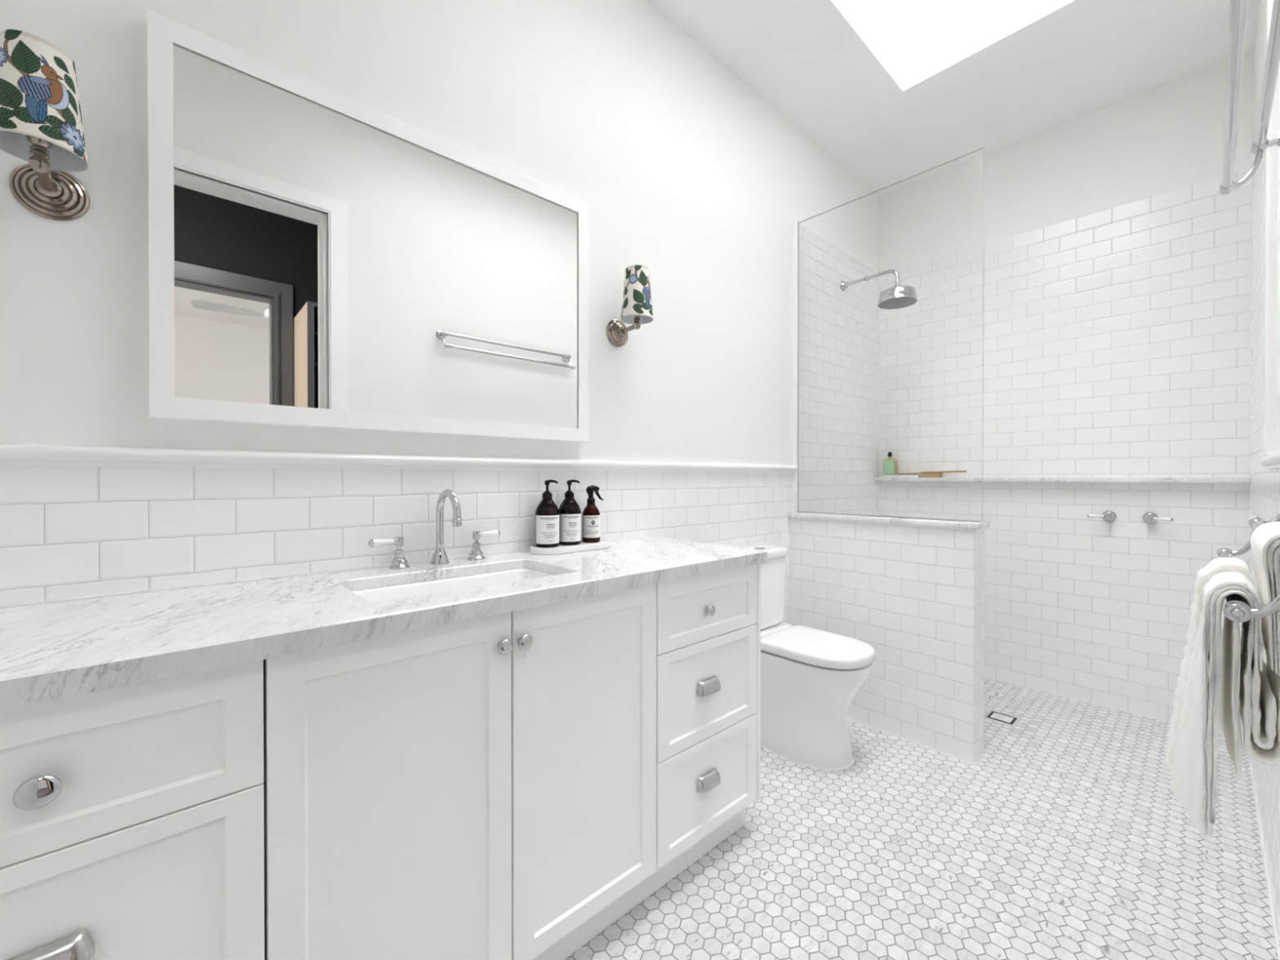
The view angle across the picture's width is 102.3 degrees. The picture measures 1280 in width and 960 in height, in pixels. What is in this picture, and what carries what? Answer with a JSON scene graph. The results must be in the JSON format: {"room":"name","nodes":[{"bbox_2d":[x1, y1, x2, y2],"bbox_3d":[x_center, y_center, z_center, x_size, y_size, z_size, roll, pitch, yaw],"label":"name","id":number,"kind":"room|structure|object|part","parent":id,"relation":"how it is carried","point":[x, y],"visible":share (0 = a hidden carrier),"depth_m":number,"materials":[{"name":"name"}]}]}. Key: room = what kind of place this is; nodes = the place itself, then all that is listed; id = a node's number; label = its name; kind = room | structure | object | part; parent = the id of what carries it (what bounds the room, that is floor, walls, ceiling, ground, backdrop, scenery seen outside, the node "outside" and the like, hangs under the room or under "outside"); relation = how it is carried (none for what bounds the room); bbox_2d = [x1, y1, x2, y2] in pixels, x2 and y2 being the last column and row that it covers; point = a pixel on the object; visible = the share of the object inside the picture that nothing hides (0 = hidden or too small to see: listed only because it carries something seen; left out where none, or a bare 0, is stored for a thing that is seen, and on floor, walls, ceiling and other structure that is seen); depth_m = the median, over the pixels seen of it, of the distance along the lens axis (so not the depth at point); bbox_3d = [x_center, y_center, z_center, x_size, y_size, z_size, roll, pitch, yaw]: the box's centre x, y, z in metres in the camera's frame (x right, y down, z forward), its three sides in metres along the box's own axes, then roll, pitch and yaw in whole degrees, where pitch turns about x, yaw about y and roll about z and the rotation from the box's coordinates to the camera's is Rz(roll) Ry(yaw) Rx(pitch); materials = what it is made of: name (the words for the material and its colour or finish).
{"room":"bathroom","nodes":[
{"label":"bathroom","id":0,"kind":"room"},
{"bbox_2d":[0,0,879,623],"bbox_3d":[0.128,-0.356,2.134,3.975,2.965,0.100,0,0,-42],"label":"wall","id":1,"kind":"structure","parent":0,"point":[684,172],"depth_m":1.57,"materials":[{"name":"white paint"}]},
{"bbox_2d":[0,29,89,221],"bbox_3d":[-1.042,-0.609,0.899,0.113,0.248,0.166,0,0,-42],"label":"wall sconce","id":2,"kind":"object","parent":1,"relation":"attached to","point":[41,122],"visible":1,"depth_m":0.87,"materials":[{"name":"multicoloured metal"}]},
{"bbox_3d":[-1.024,-0.583,0.879,0.030,0.114,0.030,0,0,-42],"label":"candle stem","id":3,"kind":"part","parent":2,"relation":"part of","materials":[{"name":"silver metal"}]},
{"bbox_3d":[-1.054,-0.537,0.912,0.017,0.020,0.073,0,0,-42],"label":"arm","id":4,"kind":"part","parent":2,"relation":"part of","materials":[{"name":"silver metal"}]},
{"bbox_3d":[-1.087,-0.535,0.949,0.100,0.100,0.034,0,0,-42],"label":"plate","id":5,"kind":"part","parent":2,"relation":"part of","materials":[{"name":"silver metal"}]},
{"bbox_2d":[146,8,588,442],"bbox_3d":[-0.587,-0.530,1.397,1.078,0.805,0.042,0,0,-42],"label":"wall mirror","id":6,"kind":"object","parent":1,"relation":"attached to","point":[319,256],"visible":1,"depth_m":1.25,"materials":[{"name":"white paint"}]},
{"bbox_2d":[0,443,797,473],"bbox_3d":[-0.214,-0.050,1.747,2.746,0.040,0.028,0,0,-42],"label":"trim","id":7,"kind":"structure","parent":1,"relation":"attached to","point":[11,454],"depth_m":1.21,"materials":[{"name":"white tile"}]},
{"bbox_2d":[606,265,653,346],"bbox_3d":[-0.028,-0.609,1.819,0.113,0.248,0.166,0,0,-42],"label":"wall sconce","id":8,"kind":"object","parent":1,"relation":"attached to","point":[637,305],"visible":1,"depth_m":1.77,"materials":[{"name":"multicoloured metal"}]},
{"bbox_3d":[-0.073,-0.535,1.868,0.100,0.100,0.034,0,0,-42],"label":"plate","id":9,"kind":"part","parent":8,"relation":"part of","materials":[{"name":"silver metal"}]},
{"bbox_3d":[-0.040,-0.537,1.832,0.017,0.020,0.073,0,0,-42],"label":"arm","id":10,"kind":"part","parent":8,"relation":"part of","materials":[{"name":"silver metal"}]},
{"bbox_3d":[-0.010,-0.646,1.799,0.113,0.174,0.113,0,0,-42],"label":"lamp shade","id":11,"kind":"part","parent":8,"relation":"part of","materials":[{"name":"fabric"}]},
{"bbox_3d":[-0.010,-0.583,1.799,0.030,0.114,0.030,0,0,-42],"label":"candle stem","id":12,"kind":"part","parent":8,"relation":"part of","materials":[{"name":"silver metal"}]},
{"bbox_2d":[792,220,799,511],"bbox_3d":[0.813,-0.588,2.679,0.032,1.508,0.022,0,0,-42],"label":"trim","id":13,"kind":"structure","parent":1,"relation":"attached to","point":[795,259],"depth_m":2.67,"materials":[{"name":"white"}]},
{"bbox_2d":[840,269,917,309],"bbox_3d":[1.325,-1.059,2.872,0.198,0.212,0.406,0,0,-42],"label":"shower","id":14,"kind":"object","parent":1,"relation":"attached to","point":[897,296],"visible":1,"depth_m":2.77,"materials":[{"name":"silver metal"}]},
{"bbox_3d":[1.302,-1.119,2.898,0.020,0.068,0.298,0,0,-42],"label":"arm","id":15,"kind":"part","parent":14,"relation":"part of","materials":[{"name":"silver metal"}]},
{"bbox_2d":[848,676,1279,959],"bbox_3d":[1.070,1.126,1.872,2.742,0.004,1.565,0,0,-42],"label":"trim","id":16,"kind":"structure","parent":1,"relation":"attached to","point":[984,752],"depth_m":2.01,"materials":[{"name":"white tile"}]},
{"bbox_2d":[789,517,984,763],"bbox_3d":[1.097,0.659,2.393,0.135,0.932,0.826,0,0,-42],"label":"wall","id":17,"kind":"structure","parent":0,"point":[914,594],"depth_m":2.23,"materials":[{"name":"tile"}]},
{"bbox_2d":[788,511,990,529],"bbox_3d":[1.102,0.180,2.383,0.165,0.024,0.841,0,0,-42],"label":"marble capping","id":18,"kind":"object","parent":17,"relation":"on","point":[926,522],"visible":0.99,"depth_m":2.26,"materials":[{"name":"white stone"}]},
{"bbox_2d":[797,146,983,522],"bbox_3d":[1.095,-0.580,2.365,0.012,1.496,0.822,0,0,-42],"label":"screen","id":19,"kind":"object","parent":18,"relation":"on","point":[983,147],"visible":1,"depth_m":2.34,"materials":[{"name":"clear glass"}]},
{"bbox_2d":[564,677,1278,959],"bbox_3d":[0.699,1.180,1.513,3.975,0.100,1.800,0,0,-42],"label":"floor","id":20,"kind":"structure","parent":0,"point":[1068,837],"depth_m":1.53,"materials":[{"name":"tile"}]},
{"bbox_2d":[532,807,746,959],"bbox_3d":[-0.343,1.079,1.154,1.747,0.104,0.131,0,0,-42],"label":"kickboard","id":21,"kind":"object","parent":20,"relation":"on","point":[568,944],"visible":0.14,"depth_m":1.37,"materials":[{"name":"white paint"}]},
{"bbox_2d":[0,659,264,959],"bbox_3d":[-0.892,0.647,0.799,0.457,0.758,0.492,0,0,-42],"label":"drawer cabinet","id":22,"kind":"object","parent":21,"relation":"on","point":[131,816],"visible":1,"depth_m":0.69,"materials":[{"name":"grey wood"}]},
{"bbox_3d":[-0.732,0.378,0.628,0.040,0.040,0.026,0,0,-42],"label":"knob","id":23,"kind":"part","parent":22,"relation":"part of","materials":[{"name":"silver metal"}]},
{"bbox_3d":[-0.732,0.594,0.630,0.090,0.036,0.026,0,0,-42],"label":"cup pull","id":24,"kind":"part","parent":22,"relation":"part of","materials":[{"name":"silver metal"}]},
{"bbox_3d":[-0.746,0.365,0.637,0.455,0.192,0.020,0,0,-42],"label":"drawer","id":25,"kind":"part","parent":22,"relation":"part of","materials":[{"name":"white paint"}]},
{"bbox_3d":[-0.746,0.604,0.638,0.455,0.281,0.020,0,0,-42],"label":"drawer","id":26,"kind":"part","parent":22,"relation":"part of","materials":[{"name":"white paint"}]},
{"bbox_2d":[263,583,656,959],"bbox_3d":[-0.413,0.644,1.230,0.827,0.758,0.496,0,0,-42],"label":"sink cabinet","id":27,"kind":"object","parent":21,"relation":"on","point":[482,788],"visible":0.96,"depth_m":1.00,"materials":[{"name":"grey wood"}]},
{"bbox_2d":[0,537,767,710],"bbox_3d":[-0.415,0.245,1.234,1.754,0.037,0.505,0,0,-42],"label":"countertop","id":28,"kind":"structure","parent":27,"relation":"on","point":[49,651],"depth_m":0.90,"materials":[{"name":"stone"}]},
{"bbox_2d":[0,535,657,608],"bbox_3d":[-0.584,0.223,1.421,1.754,0.004,0.005,0,0,-42],"label":"bead","id":29,"kind":"object","parent":28,"relation":"on","point":[410,562],"visible":1,"depth_m":1.12,"materials":[{"name":"white"}]},
{"bbox_2d":[368,536,409,568],"bbox_3d":[-0.638,0.186,1.312,0.097,0.080,0.049,0,0,-42],"label":"tap","id":30,"kind":"object","parent":28,"relation":"on","point":[399,562],"visible":1,"depth_m":1.31,"materials":[{"name":"silver metal"}]},
{"bbox_3d":[-0.649,0.158,1.303,0.050,0.022,0.022,0,0,-42],"label":"lever","id":31,"kind":"part","parent":30,"relation":"part of","materials":[{"name":"white ceramic"}]},
{"bbox_2d":[430,488,462,564],"bbox_3d":[-0.507,0.125,1.356,0.047,0.201,0.150,0,0,-42],"label":"faucet","id":32,"kind":"object","parent":28,"relation":"on","point":[439,557],"visible":1,"depth_m":1.38,"materials":[{"name":"silver metal"}]},
{"bbox_3d":[-0.503,0.110,1.352,0.020,0.171,0.133,0,0,-42],"label":"spout","id":33,"kind":"part","parent":32,"relation":"part of","materials":[{"name":"silver metal"}]},
{"bbox_2d":[351,568,554,601],"bbox_3d":[-0.413,0.327,1.217,0.500,0.147,0.287,0,0,-42],"label":"basin","id":34,"kind":"object","parent":28,"relation":"in","point":[405,590],"visible":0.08,"depth_m":1.31,"materials":[{"name":"white ceramic"}]},
{"bbox_2d":[466,529,500,559],"bbox_3d":[-0.448,0.185,1.484,0.097,0.080,0.049,0,0,-42],"label":"tap","id":35,"kind":"object","parent":28,"relation":"on","point":[476,553],"visible":1,"depth_m":1.46,"materials":[{"name":"silver metal"}]},
{"bbox_3d":[-0.438,0.157,1.494,0.050,0.022,0.022,0,0,-42],"label":"lever","id":36,"kind":"part","parent":35,"relation":"part of","materials":[{"name":"white ceramic"}]},
{"bbox_2d":[529,538,611,554],"bbox_3d":[-0.218,0.213,1.659,0.288,0.020,0.118,0,0,-42],"label":"tray","id":37,"kind":"object","parent":28,"relation":"on","point":[602,544],"visible":0.81,"depth_m":1.60,"materials":[{"name":"white stone"}]},
{"bbox_2d":[535,480,559,547],"bbox_3d":[-0.289,0.103,1.609,0.075,0.208,0.075,0,0,-42],"label":"pump bottle","id":38,"kind":"object","parent":37,"relation":"on","point":[547,513],"visible":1,"depth_m":1.58,"materials":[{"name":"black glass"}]},
{"bbox_2d":[540,517,557,541],"bbox_3d":[-0.277,0.151,1.580,0.053,0.072,0.011,0,0,-23],"label":"label","id":39,"kind":"object","parent":38,"relation":"attached to","point":[548,526],"depth_m":1.57,"materials":[{"name":"grey paper"}]},
{"bbox_2d":[558,480,581,545],"bbox_3d":[-0.228,0.103,1.665,0.074,0.208,0.075,0,0,-42],"label":"pump bottle","id":40,"kind":"object","parent":37,"relation":"on","point":[570,513],"visible":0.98,"depth_m":1.64,"materials":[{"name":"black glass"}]},
{"bbox_2d":[563,515,579,539],"bbox_3d":[-0.217,0.151,1.635,0.052,0.072,0.010,0,0,-20],"label":"label","id":41,"kind":"object","parent":40,"relation":"attached to","point":[571,523],"depth_m":1.63,"materials":[{"name":"grey paper"}]},
{"bbox_2d":[582,484,603,542],"bbox_3d":[-0.163,0.112,1.724,0.062,0.190,0.063,0,0,28],"label":"spray bottle","id":42,"kind":"object","parent":37,"relation":"on","point":[590,513],"visible":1,"depth_m":1.70,"materials":[{"name":"red glass"}]},
{"bbox_2d":[586,516,598,536],"bbox_3d":[-0.156,0.153,1.697,0.043,0.063,0.009,0,0,-15],"label":"label","id":43,"kind":"object","parent":42,"relation":"attached to","point":[592,522],"depth_m":1.69,"materials":[{"name":"grey paper"}]},
{"bbox_3d":[-0.423,0.644,0.931,0.410,0.754,0.020,0,0,-42],"label":"door","id":44,"kind":"part","parent":27,"relation":"part of","materials":[{"name":"white paint"}]},
{"bbox_3d":[-0.273,0.334,1.036,0.031,0.031,0.024,0,0,-42],"label":"knob","id":45,"kind":"part","parent":27,"relation":"part of","materials":[{"name":"silver metal"}]},
{"bbox_3d":[-0.239,0.334,1.067,0.031,0.031,0.024,0,0,-42],"label":"knob","id":46,"kind":"part","parent":27,"relation":"part of","materials":[{"name":"silver metal"}]},
{"bbox_3d":[-0.116,0.642,1.210,0.411,0.754,0.020,0,0,-42],"label":"door","id":47,"kind":"part","parent":27,"relation":"part of","materials":[{"name":"white paint"}]},
{"bbox_2d":[656,563,760,870],"bbox_3d":[0.061,0.643,1.668,0.460,0.762,0.499,0,0,-42],"label":"drawer cabinet","id":48,"kind":"object","parent":21,"relation":"on","point":[708,625],"visible":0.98,"depth_m":1.47,"materials":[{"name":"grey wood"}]},
{"bbox_3d":[0.203,0.360,1.497,0.440,0.192,0.020,0,0,-42],"label":"drawer","id":49,"kind":"part","parent":48,"relation":"part of","materials":[{"name":"white paint"}]},
{"bbox_3d":[0.203,0.599,1.498,0.440,0.281,0.020,0,0,-42],"label":"drawer","id":50,"kind":"part","parent":48,"relation":"part of","materials":[{"name":"white paint"}]},
{"bbox_3d":[0.203,0.880,1.500,0.440,0.275,0.020,0,0,-42],"label":"drawer","id":51,"kind":"part","parent":48,"relation":"part of","materials":[{"name":"white paint"}]},
{"bbox_3d":[0.201,0.590,1.476,0.090,0.036,0.026,0,0,-42],"label":"cup pull","id":52,"kind":"part","parent":48,"relation":"part of","materials":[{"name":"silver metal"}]},
{"bbox_3d":[0.201,0.861,1.477,0.090,0.036,0.026,0,0,-42],"label":"cup pull","id":53,"kind":"part","parent":48,"relation":"part of","materials":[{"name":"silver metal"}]},
{"bbox_3d":[0.201,0.373,1.475,0.031,0.031,0.024,0,0,-42],"label":"knob","id":54,"kind":"part","parent":48,"relation":"part of","materials":[{"name":"silver metal"}]},
{"bbox_3d":[0.219,0.642,1.824,0.016,0.762,0.481,0,0,-42],"label":"panel","id":55,"kind":"part","parent":48,"relation":"part of","materials":[{"name":"white paint"}]},
{"bbox_2d":[741,544,875,770],"bbox_3d":[0.684,0.716,2.185,0.351,0.819,0.571,0,0,-42],"label":"toilet","id":56,"kind":"object","parent":20,"relation":"on","point":[811,678],"visible":0.75,"depth_m":2.06,"materials":[{"name":"white ceramic"}]},
{"bbox_3d":[0.538,0.329,2.332,0.334,0.038,0.155,0,0,-42],"label":"cistern lid","id":57,"kind":"part","parent":56,"relation":"part of","materials":[{"name":"white ceramic"}]},
{"bbox_3d":[0.741,0.712,2.132,0.306,0.006,0.390,0,0,-42],"label":"seat","id":58,"kind":"part","parent":56,"relation":"part of","materials":[{"name":"white"}]},
{"bbox_3d":[0.743,0.689,2.130,0.338,0.039,0.410,0,0,-42],"label":"lid","id":59,"kind":"part","parent":56,"relation":"part of","materials":[{"name":"white plastic"}]},
{"bbox_2d":[986,711,1017,724],"bbox_3d":[1.711,1.123,2.437,0.094,0.002,0.100,0,0,-42],"label":"floor drain","id":60,"kind":"object","parent":20,"relation":"on","point":[993,715],"visible":1,"depth_m":2.43,"materials":[{"name":"silver metal"}]},
{"bbox_2d":[647,0,1260,196],"bbox_3d":[0.697,-2.403,1.494,3.975,1.135,1.795,0,0,-42],"label":"ceiling","id":61,"kind":"structure","parent":0,"point":[894,91],"depth_m":2.31,"materials":[{"name":"white paint"}]},
{"bbox_2d":[879,48,1254,739],"bbox_3d":[2.123,-0.360,2.818,0.100,2.965,1.577,0,0,-42],"label":"wall","id":62,"kind":"structure","parent":0,"point":[1117,268],"depth_m":2.60,"materials":[{"name":"white tile"}]},
{"bbox_2d":[875,477,1249,483],"bbox_3d":[2.063,-0.002,2.766,0.062,0.022,1.563,0,0,-42],"label":"shelf","id":63,"kind":"object","parent":62,"relation":"attached to","point":[1216,480],"visible":1,"depth_m":2.56,"materials":[{"name":"white stone"}]},
{"bbox_2d":[880,475,920,477],"bbox_3d":[1.634,-0.024,3.236,0.049,0.016,0.232,0,0,-42],"label":"soap tray","id":64,"kind":"object","parent":63,"relation":"on","point":[881,476],"visible":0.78,"depth_m":3.21,"materials":[{"name":"white ceramic"}]},
{"bbox_2d":[882,452,897,475],"bbox_3d":[1.590,-0.105,3.281,0.040,0.146,0.077,0,0,-42],"label":"soap bottle","id":65,"kind":"object","parent":64,"relation":"on","point":[890,464],"visible":1,"depth_m":3.26,"materials":[{"name":"green plastic"}]},
{"bbox_2d":[895,472,919,475],"bbox_3d":[1.663,-0.040,3.202,0.032,0.015,0.134,0,0,-42],"label":"brush","id":66,"kind":"object","parent":64,"relation":"on","point":[896,473],"visible":1,"depth_m":3.19,"materials":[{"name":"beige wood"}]},
{"bbox_2d":[920,470,966,477],"bbox_3d":[1.796,-0.035,3.053,0.047,0.040,0.242,0,0,-42],"label":"bath brush","id":67,"kind":"object","parent":63,"relation":"on","point":[923,473],"visible":1,"depth_m":3.07,"materials":[{"name":"beige wood"}]},
{"bbox_3d":[1.795,-0.047,3.054,0.047,0.016,0.239,0,0,-42],"label":"wooden handle","id":68,"kind":"part","parent":67,"relation":"part of","materials":[{"name":"beige wood"}]},
{"bbox_2d":[1087,511,1116,521],"bbox_3d":[2.272,0.179,2.537,0.061,0.055,0.104,0,0,-42],"label":"tap","id":69,"kind":"object","parent":62,"relation":"attached to","point":[1108,516],"visible":1,"depth_m":2.52,"materials":[{"name":"silver metal"}]},
{"bbox_3d":[2.244,0.179,2.538,0.019,0.019,0.048,0,0,-42],"label":"lever","id":70,"kind":"part","parent":69,"relation":"part of","materials":[{"name":"white ceramic"}]},
{"bbox_2d":[1142,511,1173,524],"bbox_3d":[2.402,0.180,2.393,0.061,0.055,0.104,0,0,-42],"label":"tap","id":71,"kind":"object","parent":62,"relation":"attached to","point":[1149,517],"visible":1,"depth_m":2.40,"materials":[{"name":"silver metal"}]},
{"bbox_3d":[2.401,0.180,2.366,0.019,0.019,0.048,0,0,-42],"label":"lever","id":72,"kind":"part","parent":71,"relation":"part of","materials":[{"name":"white ceramic"}]},
{"bbox_2d":[1248,0,1279,951],"bbox_3d":[1.257,-0.349,0.889,3.975,2.965,0.130,0,0,-42],"label":"wall","id":73,"kind":"structure","parent":0,"point":[1264,483],"depth_m":1.75,"materials":[{"name":"white paint"}]},
{"bbox_2d":[1216,513,1279,622],"bbox_3d":[1.202,0.143,1.001,0.901,0.120,0.104,0,0,-42],"label":"towel rail","id":74,"kind":"object","parent":73,"relation":"attached to","point":[1235,609],"visible":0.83,"depth_m":0.74,"materials":[{"name":"silver metal"}]},
{"bbox_2d":[1164,557,1279,839],"bbox_3d":[0.972,0.345,0.865,0.273,0.412,0.134,0,0,-42],"label":"bath towel","id":75,"kind":"object","parent":74,"relation":"hanging from","point":[1210,691],"visible":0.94,"depth_m":0.79,"materials":[{"name":"white fabric"}]},
{"bbox_2d":[1250,521,1279,677],"bbox_3d":[1.014,0.202,0.814,0.266,0.262,0.059,0,0,-42],"label":"bath towel","id":76,"kind":"object","parent":74,"relation":"hanging from","point":[1265,539],"visible":0.91,"depth_m":0.75,"materials":[{"name":"white fabric"}]},
{"bbox_2d":[1218,0,1279,195],"bbox_3d":[1.204,-0.785,0.993,0.901,0.120,0.110,0,0,-42],"label":"towel rail","id":77,"kind":"object","parent":73,"relation":"attached to","point":[1238,8],"visible":1,"depth_m":1.02,"materials":[{"name":"silver metal"}]},
{"bbox_3d":[1.537,-0.821,1.258,0.015,0.015,0.032,0,0,-42],"label":"wall arm","id":78,"kind":"part","parent":77,"relation":"part of","materials":[{"name":"silver metal"}]},
{"bbox_2d":[1259,451,1279,469],"bbox_3d":[1.162,-0.046,0.904,1.587,0.040,0.028,0,0,-42],"label":"trim","id":79,"kind":"structure","parent":73,"relation":"attached to","point":[1272,461],"depth_m":1.24,"materials":[{"name":"white"}]},
{"bbox_2d":[1263,0,1279,455],"bbox_3d":[1.752,-0.699,1.431,0.032,1.260,0.022,0,0,-42],"label":"trim","id":80,"kind":"structure","parent":73,"relation":"attached to","point":[1272,153],"depth_m":1.42,"materials":[{"name":"white"}]}
]}

